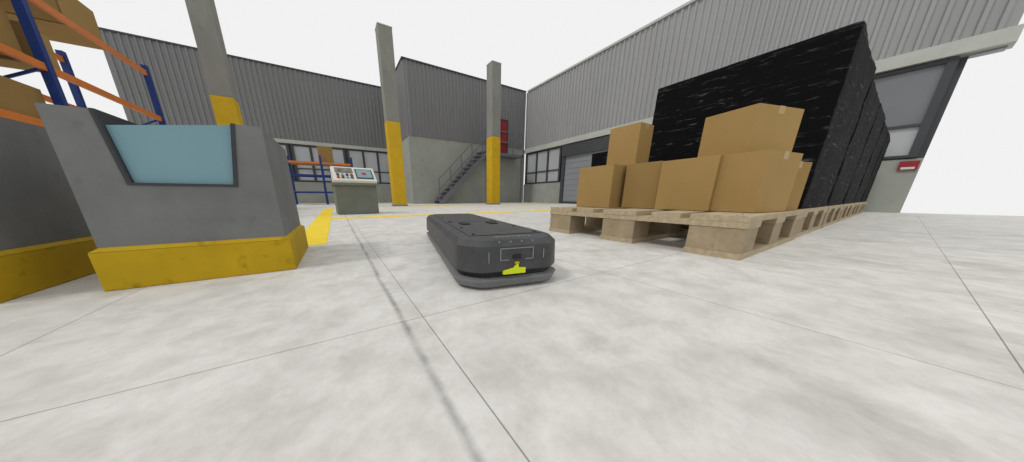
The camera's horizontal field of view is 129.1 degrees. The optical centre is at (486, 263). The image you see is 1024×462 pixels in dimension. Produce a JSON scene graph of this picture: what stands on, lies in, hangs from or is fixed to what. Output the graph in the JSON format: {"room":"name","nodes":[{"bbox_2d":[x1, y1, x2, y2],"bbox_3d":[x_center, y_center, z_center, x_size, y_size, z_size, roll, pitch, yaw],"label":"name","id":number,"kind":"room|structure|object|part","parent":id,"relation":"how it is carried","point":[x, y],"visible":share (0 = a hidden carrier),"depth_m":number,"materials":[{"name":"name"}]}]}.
{"room":"warehouse","nodes":[
{"label":"warehouse","id":0,"kind":"room"},
{"bbox_2d":[100,29,391,203],"bbox_3d":[-8.966,-5.627,11.016,9.040,5.600,0.290,-9,18,-30],"label":"wall","id":1,"kind":"structure","parent":0,"point":[289,104],"depth_m":10.25,"materials":[{"name":"metal"}]},
{"bbox_2d":[98,27,386,151],"bbox_3d":[-9.000,-6.911,10.629,9.010,3.020,0.350,-9,18,-30],"label":"trim","id":2,"kind":"structure","parent":1,"relation":"attached to","point":[104,29],"depth_m":10.94,"materials":[{"name":"grey metal"}]},
{"bbox_2d":[279,143,294,180],"bbox_3d":[-9.891,-4.496,10.637,2.150,1.580,0.085,-9,18,-30],"label":"window","id":3,"kind":"structure","parent":1,"relation":"in","point":[285,146],"depth_m":10.99,"materials":[{"name":"white glass"}]},
{"bbox_2d":[290,144,346,181],"bbox_3d":[-7.990,-4.801,11.743,2.150,1.580,0.085,-9,18,-30],"label":"window","id":4,"kind":"structure","parent":1,"relation":"in","point":[299,152],"depth_m":11.52,"materials":[{"name":"white glass"}]},
{"bbox_2d":[346,149,389,183],"bbox_3d":[-6.089,-5.105,12.848,2.150,1.580,0.085,-9,18,-30],"label":"window","id":5,"kind":"structure","parent":1,"relation":"in","point":[377,161],"depth_m":12.83,"materials":[{"name":"white glass"}]},
{"bbox_2d":[396,59,525,203],"bbox_3d":[-1.546,-6.289,13.417,6.420,5.600,3.590,-9,18,-30],"label":"wall","id":6,"kind":"structure","parent":0,"point":[441,112],"depth_m":11.28,"materials":[{"name":"metal"}]},
{"bbox_2d":[395,56,526,91],"bbox_3d":[-1.584,-9.003,12.634,6.360,0.050,3.610,-9,18,-30],"label":"trim","id":7,"kind":"structure","parent":6,"relation":"on","point":[401,57],"depth_m":10.53,"materials":[{"name":"grey metal"}]},
{"bbox_2d":[500,119,507,152],"bbox_3d":[0.706,-6.527,12.532,0.880,1.690,0.070,-9,18,-30],"label":"door","id":8,"kind":"structure","parent":6,"relation":"in","point":[504,123],"depth_m":12.60,"materials":[{"name":"paint"}]},
{"bbox_2d":[0,202,1023,461],"bbox_3d":[-4.234,-0.348,2.767,23.600,0.202,21.100,-9,18,-30],"label":"floor","id":9,"kind":"structure","parent":0,"point":[865,336],"depth_m":0.48,"materials":[{"name":"concrete"}]},
{"bbox_2d":[0,117,96,302],"bbox_3d":[-1.781,-0.179,0.738,0.507,0.553,0.572,-9,18,-30],"label":"pedestal","id":10,"kind":"object","parent":9,"relation":"on","point":[46,240],"visible":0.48,"depth_m":0.84,"materials":[{"name":"yellow paint"}]},
{"bbox_2d":[0,0,166,126],"bbox_3d":[-6.086,-1.944,2.198,1.280,3.180,8.580,-9,18,-30],"label":"rack","id":11,"kind":"object","parent":9,"relation":"on","point":[41,61],"visible":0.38,"depth_m":3.60,"materials":[{"name":"metal"}]},
{"bbox_2d":[0,7,22,55],"bbox_3d":[-6.633,-2.921,2.628,1.140,0.552,0.902,-9,18,-30],"label":"cardboard box","id":12,"kind":"object","parent":11,"relation":"on","point":[7,35],"visible":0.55,"depth_m":3.21,"materials":[{"name":"brown cardboard"}]},
{"bbox_2d":[0,75,45,118],"bbox_3d":[-6.633,-2.087,2.858,1.140,0.462,0.962,-9,18,-30],"label":"cardboard box","id":13,"kind":"object","parent":11,"relation":"on","point":[15,96],"visible":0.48,"depth_m":3.22,"materials":[{"name":"brown cardboard"}]},
{"bbox_2d":[0,20,60,71],"bbox_3d":[-7.056,-3.083,3.312,1.140,0.502,0.402,-9,18,-30],"label":"cardboard box","id":14,"kind":"object","parent":11,"relation":"on","point":[5,61],"visible":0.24,"depth_m":3.45,"materials":[{"name":"brown cardboard"}]},
{"bbox_2d":[0,0,61,22],"bbox_3d":[-7.232,-4.202,3.306,1.040,0.802,0.862,-9,18,-30],"label":"cardboard box","id":15,"kind":"object","parent":11,"relation":"on","point":[6,5],"visible":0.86,"depth_m":3.79,"materials":[{"name":"brown cardboard"}]},
{"bbox_2d":[5,0,105,50],"bbox_3d":[-7.702,-4.322,4.081,1.040,0.622,0.862,-9,18,-30],"label":"cardboard box","id":16,"kind":"object","parent":11,"relation":"on","point":[74,10],"visible":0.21,"depth_m":4.30,"materials":[{"name":"brown cardboard"}]},
{"bbox_2d":[34,102,307,290],"bbox_3d":[-1.186,-0.274,1.084,0.507,0.553,0.572,-9,18,-30],"label":"pedestal","id":17,"kind":"object","parent":9,"relation":"on","point":[158,204],"visible":1,"depth_m":0.84,"materials":[{"name":"yellow paint"}]},
{"bbox_3d":[-1.044,-0.383,0.835,0.292,0.205,0.012,-9,18,-30],"label":"display panel","id":18,"kind":"part","parent":17,"relation":"part of","materials":[{"name":"teal glass"}]},
{"bbox_2d":[185,0,243,124],"bbox_3d":[-6.319,-3.929,5.866,0.460,5.060,0.460,-9,18,-30],"label":"concrete column","id":19,"kind":"structure","parent":9,"relation":"on","point":[203,16],"depth_m":5.54,"materials":[{"name":"yellow paint"}]},
{"bbox_2d":[287,155,352,204],"bbox_3d":[-6.869,-3.496,10.245,2.270,1.900,0.870,-9,18,-30],"label":"storage shelf","id":20,"kind":"object","parent":9,"relation":"on","point":[320,163],"visible":0.57,"depth_m":9.94,"materials":[{"name":"blue metal"}]},
{"bbox_2d":[317,146,333,162],"bbox_3d":[-6.697,-4.501,10.075,0.502,0.622,0.500,-10,18,-33],"label":"cardboard box","id":21,"kind":"object","parent":20,"relation":"on","point":[326,153],"visible":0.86,"depth_m":9.88,"materials":[{"name":"brown cardboard"}]},
{"bbox_2d":[330,166,378,214],"bbox_3d":[-2.422,-1.349,4.482,0.720,0.820,0.530,-11,19,-34],"label":"control console","id":22,"kind":"object","parent":9,"relation":"on","point":[354,189],"visible":0.99,"depth_m":4.32},
{"bbox_2d":[375,22,407,205],"bbox_3d":[-3.030,-4.456,7.779,0.460,5.060,0.460,-9,18,-30],"label":"concrete column","id":23,"kind":"structure","parent":9,"relation":"on","point":[384,37],"depth_m":7.54,"materials":[{"name":"yellow paint"}]},
{"bbox_2d":[435,128,523,203],"bbox_3d":[-0.320,-4.736,11.984,4.712,3.368,0.810,-9,18,-30],"label":"staircase","id":24,"kind":"structure","parent":9,"relation":"on","point":[447,193],"depth_m":11.47,"materials":[{"name":"metal"}]},
{"bbox_2d":[427,213,554,287],"bbox_3d":[-0.104,-0.168,1.403,0.392,0.179,1.309,-5,16,-18],"label":"robot","id":25,"kind":"object","parent":9,"relation":"on","point":[478,251],"visible":1,"depth_m":0.83,"materials":[{"name":"black plastic"}]},
{"bbox_2d":[486,60,501,204],"bbox_3d":[0.258,-4.982,9.691,0.460,5.060,0.460,-9,18,-30],"label":"concrete column","id":26,"kind":"structure","parent":9,"relation":"on","point":[493,67],"depth_m":9.47,"materials":[{"name":"yellow paint"}]},
{"bbox_2d":[549,206,803,260],"bbox_3d":[1.415,-0.347,1.986,1.203,0.214,1.280,-9,18,-30],"label":"wooden pallet","id":27,"kind":"object","parent":9,"relation":"on","point":[738,236],"visible":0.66,"depth_m":1.47,"materials":[{"name":"brown wood"}]},
{"bbox_2d":[576,164,626,207],"bbox_3d":[1.119,-0.696,2.211,0.460,0.337,0.332,-9,18,-29],"label":"cardboard box","id":28,"kind":"object","parent":27,"relation":"on","point":[598,186],"visible":0.66,"depth_m":2.04,"materials":[{"name":"brown cardboard"}]},
{"bbox_2d":[606,122,653,164],"bbox_3d":[1.246,-1.020,2.134,0.200,0.327,0.262,-9,18,-30],"label":"cardboard box","id":29,"kind":"object","parent":28,"relation":"on","point":[628,144],"visible":0.87,"depth_m":2.05,"materials":[{"name":"brown cardboard"}]},
{"bbox_2d":[621,161,661,208],"bbox_3d":[1.383,-0.639,2.004,0.460,0.337,0.252,-9,18,-31],"label":"cardboard box","id":30,"kind":"object","parent":27,"relation":"on","point":[641,179],"visible":0.59,"depth_m":1.88,"materials":[{"name":"brown cardboard"}]},
{"bbox_2d":[654,155,722,210],"bbox_3d":[1.510,-0.556,1.718,0.460,0.327,0.322,-8,17,-27],"label":"cardboard box","id":31,"kind":"object","parent":27,"relation":"on","point":[690,183],"visible":0.62,"depth_m":1.59,"materials":[{"name":"brown cardboard"}]},
{"bbox_2d":[698,103,804,156],"bbox_3d":[1.634,-0.804,1.528,0.380,0.252,0.272,-4,16,-15],"label":"cardboard box","id":32,"kind":"object","parent":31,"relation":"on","point":[760,126],"visible":0.83,"depth_m":1.42,"materials":[{"name":"brown cardboard"}]},
{"bbox_2d":[710,149,802,212],"bbox_3d":[1.615,-0.486,1.467,0.360,0.327,0.202,-6,16,-20],"label":"cardboard box","id":33,"kind":"object","parent":27,"relation":"on","point":[763,180],"visible":1,"depth_m":1.38,"materials":[{"name":"brown cardboard"}]},
{"bbox_2d":[786,161,812,209],"bbox_3d":[1.940,-0.532,1.679,0.260,0.302,0.242,-5,16,-16],"label":"cardboard box","id":34,"kind":"object","parent":27,"relation":"on","point":[804,168],"visible":0.12,"depth_m":1.58,"materials":[{"name":"brown cardboard"}]},
{"bbox_2d":[795,206,828,237],"bbox_3d":[2.509,-0.514,2.591,1.162,0.214,1.200,-9,18,-30],"label":"wooden pallet","id":35,"kind":"object","parent":9,"relation":"on","point":[811,220],"visible":0.1,"depth_m":2.08,"materials":[{"name":"brown wood"}]},
{"bbox_2d":[648,21,876,208],"bbox_3d":[2.520,-1.173,2.414,1.164,1.148,1.178,-9,18,-30],"label":"load","id":36,"kind":"object","parent":35,"relation":"on","point":[829,75],"visible":0.65,"depth_m":1.84},
{"bbox_2d":[821,204,843,227],"bbox_3d":[3.554,-0.681,3.199,1.160,0.214,1.200,-9,18,-30],"label":"wooden pallet","id":37,"kind":"object","parent":9,"relation":"on","point":[832,215],"visible":0.09,"depth_m":2.68,"materials":[{"name":"brown wood"}]},
{"bbox_2d":[827,79,880,205],"bbox_3d":[3.563,-1.314,3.028,1.165,1.094,1.182,-9,18,-30],"label":"load","id":38,"kind":"object","parent":37,"relation":"on","point":[871,103],"visible":0.22,"depth_m":2.46},
{"bbox_2d":[838,203,854,221],"bbox_3d":[4.599,-0.849,3.807,1.160,0.214,1.200,-9,18,-30],"label":"wooden pallet","id":39,"kind":"object","parent":9,"relation":"on","point":[846,210],"visible":0.09,"depth_m":3.29,"materials":[{"name":"brown wood"}]},
{"bbox_2d":[842,104,885,203],"bbox_3d":[4.607,-1.491,3.632,1.166,1.114,1.180,-9,18,-30],"label":"load","id":40,"kind":"object","parent":39,"relation":"on","point":[875,130],"visible":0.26,"depth_m":3.09},
{"bbox_2d":[849,202,861,217],"bbox_3d":[5.642,-1.016,4.413,1.163,0.214,1.200,-9,18,-30],"label":"wooden pallet","id":41,"kind":"object","parent":9,"relation":"on","point":[854,211],"visible":0.05,"depth_m":3.90,"materials":[{"name":"brown wood"}]},
{"bbox_2d":[853,122,887,202],"bbox_3d":[5.655,-1.654,4.242,1.166,1.104,1.179,-9,18,-30],"label":"load","id":42,"kind":"object","parent":41,"relation":"on","point":[865,180],"visible":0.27,"depth_m":3.71},
{"bbox_2d":[857,202,866,214],"bbox_3d":[6.688,-1.183,5.022,1.161,0.214,1.200,-9,18,-30],"label":"wooden pallet","id":43,"kind":"object","parent":9,"relation":"on","point":[861,208],"visible":0.07,"depth_m":4.50,"materials":[{"name":"brown wood"}]},
{"bbox_2d":[861,132,889,201],"bbox_3d":[6.699,-1.825,4.847,1.164,1.113,1.179,-9,18,-30],"label":"load","id":44,"kind":"object","parent":43,"relation":"on","point":[887,140],"visible":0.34,"depth_m":4.30},
{"bbox_3d":[3.332,-1.464,6.043,1.133,0.214,1.200,-9,18,-30],"label":"wooden pallet","id":45,"kind":"object","parent":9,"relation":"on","visible":0},
{"bbox_2d":[591,151,607,166],"bbox_3d":[3.324,-2.108,5.872,1.076,1.114,1.174,-9,18,-30],"label":"load","id":46,"kind":"object","parent":45,"relation":"on","point":[598,159],"visible":0.03,"depth_m":5.80},
{"bbox_2d":[523,0,1023,212],"bbox_3d":[5.276,-5.000,8.738,0.290,5.600,11.850,-9,18,-30],"label":"wall","id":47,"kind":"structure","parent":0,"point":[620,85],"depth_m":6.37,"materials":[{"name":"metal"}]},
{"bbox_2d":[525,146,561,183],"bbox_3d":[2.873,-5.056,12.670,0.085,1.580,2.550,-9,18,-30],"label":"window","id":48,"kind":"structure","parent":47,"relation":"in","point":[544,166],"depth_m":12.54,"materials":[{"name":"white glass"}]},
{"bbox_2d":[559,136,609,203],"bbox_3d":[4.613,-3.726,9.855,0.158,2.550,4.160,-9,18,-30],"label":"door","id":49,"kind":"structure","parent":47,"relation":"in","point":[576,156],"depth_m":10.91,"materials":[{"name":"grey metal"}]},
{"bbox_2d":[525,0,1023,153],"bbox_3d":[5.311,-6.284,8.315,0.400,3.040,11.800,-9,18,-30],"label":"trim","id":50,"kind":"structure","parent":47,"relation":"attached to","point":[1009,36],"depth_m":4.40,"materials":[{"name":"white metal"}]},
{"bbox_2d":[897,160,920,169],"bbox_3d":[8.019,-1.875,4.622,0.040,0.160,0.200,-9,18,-30],"label":"warning sign","id":51,"kind":"object","parent":47,"relation":"attached to","point":[904,165],"visible":1,"depth_m":4.61,"materials":[{"name":"red paint"}]},
{"bbox_2d":[873,57,960,159],"bbox_3d":[6.992,-3.243,6.086,0.085,1.580,4.200,-9,18,-30],"label":"window","id":52,"kind":"structure","parent":47,"relation":"in","point":[910,99],"depth_m":4.55,"materials":[{"name":"grey glass"}]}
]}

